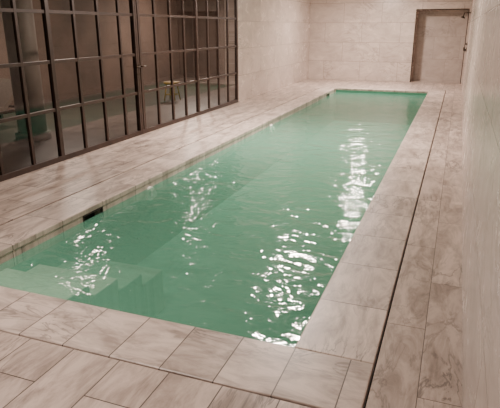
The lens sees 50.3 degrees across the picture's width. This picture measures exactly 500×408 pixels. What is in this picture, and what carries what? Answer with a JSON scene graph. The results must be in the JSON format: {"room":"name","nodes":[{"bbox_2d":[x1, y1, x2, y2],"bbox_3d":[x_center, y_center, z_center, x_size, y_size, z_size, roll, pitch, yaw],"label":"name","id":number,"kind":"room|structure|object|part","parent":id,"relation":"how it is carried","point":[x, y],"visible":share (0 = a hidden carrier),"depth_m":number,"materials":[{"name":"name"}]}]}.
{"room":"indoor swimming pool","nodes":[
{"label":"indoor swimming pool","id":0,"kind":"room"},
{"bbox_2d":[0,0,224,109],"bbox_3d":[-3.764,-2.998,9.852,4.080,3.120,19.800,7,20,20],"label":"wall","id":1,"kind":"structure","parent":0,"point":[61,25],"depth_m":14.88,"materials":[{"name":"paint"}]},
{"bbox_2d":[0,76,461,407],"bbox_3d":[-1.147,-1.296,9.488,9.200,0.120,20.000,7,20,20],"label":"floor","id":2,"kind":"structure","parent":0,"point":[418,364],"depth_m":4.04,"materials":[{"name":"stone"}]},
{"bbox_2d":[0,78,14,118],"bbox_3d":[-4.653,-1.662,9.129,0.660,0.801,1.900,7,20,20],"label":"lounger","id":3,"kind":"object","parent":2,"relation":"on","point":[6,93],"visible":0.45,"depth_m":9.48,"materials":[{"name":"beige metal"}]},
{"bbox_3d":[-4.653,-1.429,9.207,0.660,0.310,1.900,7,20,20],"label":"frame","id":4,"kind":"part","parent":3,"relation":"part of","materials":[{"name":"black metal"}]},
{"bbox_2d":[0,0,51,141],"bbox_3d":[-3.478,-2.482,8.108,0.580,3.000,0.580,7,20,20],"label":"stone column","id":5,"kind":"structure","parent":2,"relation":"on","point":[26,23],"depth_m":8.10,"materials":[{"name":"beige stone"}]},
{"bbox_2d":[0,0,236,174],"bbox_3d":[-2.694,-1.861,6.239,0.040,3.000,13.470,7,20,20],"label":"mullions","id":6,"kind":"structure","parent":2,"relation":"on","point":[13,10],"depth_m":7.92,"materials":[{"name":"black metal"}]},
{"bbox_2d":[0,0,237,181],"bbox_3d":[-2.688,-1.866,6.254,0.064,3.000,13.504,7,20,20],"label":"frame","id":7,"kind":"object","parent":2,"relation":"on","point":[62,156],"visible":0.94,"depth_m":7.87,"materials":[{"name":"black metal"}]},
{"bbox_2d":[129,0,143,133],"bbox_3d":[-1.822,-2.350,8.506,0.070,2.460,0.090,7,20,20],"label":"door frame","id":8,"kind":"structure","parent":7,"relation":"attached to","point":[132,3],"depth_m":8.51,"materials":[{"name":"black metal"}]},
{"bbox_2d":[164,81,180,101],"bbox_3d":[-1.887,-2.731,12.911,0.380,0.453,0.380,7,20,20],"label":"wooden stool","id":9,"kind":"object","parent":2,"relation":"on","point":[165,82],"visible":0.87,"depth_m":12.86,"materials":[{"name":"brown wood"}]},
{"bbox_2d":[0,86,444,407],"bbox_3d":[1.391,-0.782,9.493,3.460,1.100,14.180,7,20,20],"label":"swimming pool","id":10,"kind":"object","parent":2,"relation":"in","point":[261,254],"visible":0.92,"depth_m":5.61,"materials":[{"name":"liquid"}]},
{"bbox_3d":[-1.584,0.135,5.372,0.022,0.128,0.316,7,20,20],"label":"skimmer frame","id":11,"kind":"part","parent":10,"relation":"part of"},
{"bbox_2d":[224,0,310,101],"bbox_3d":[0.720,-4.772,15.194,0.330,3.120,6.500,7,20,20],"label":"wall","id":12,"kind":"structure","parent":0,"point":[274,35],"depth_m":14.19,"materials":[{"name":"stone"}]},
{"bbox_2d":[308,0,471,83],"bbox_3d":[4.452,-5.548,17.533,5.570,3.120,0.750,7,20,20],"label":"wall","id":13,"kind":"structure","parent":0,"point":[365,40],"depth_m":17.43,"materials":[{"name":"stone"}]},
{"bbox_2d":[410,9,469,83],"bbox_3d":[5.922,-4.941,16.735,1.550,2.230,0.026,7,20,20],"label":"trim","id":14,"kind":"structure","parent":13,"relation":"attached to","point":[416,9],"depth_m":16.64,"materials":[{"name":"brown metal"}]},
{"bbox_2d":[411,10,468,83],"bbox_3d":[6.056,-4.978,17.084,1.500,2.320,0.750,7,20,20],"label":"wall niche","id":15,"kind":"object","parent":13,"relation":"in","point":[440,36],"visible":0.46,"depth_m":17.25,"materials":[{"name":"stone"}]},
{"bbox_2d":[462,0,499,407],"bbox_3d":[3.273,-2.193,7.430,0.250,3.120,20.000,7,20,20],"label":"wall","id":16,"kind":"structure","parent":0,"point":[481,76],"depth_m":2.84,"materials":[{"name":"stone"}]},
{"bbox_2d":[461,12,470,50],"bbox_3d":[6.345,-5.108,15.828,0.287,1.160,0.150,7,20,20],"label":"fitting","id":17,"kind":"object","parent":16,"relation":"attached to","point":[464,12],"visible":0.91,"depth_m":15.86,"materials":[{"name":"brown metal"}]}
]}

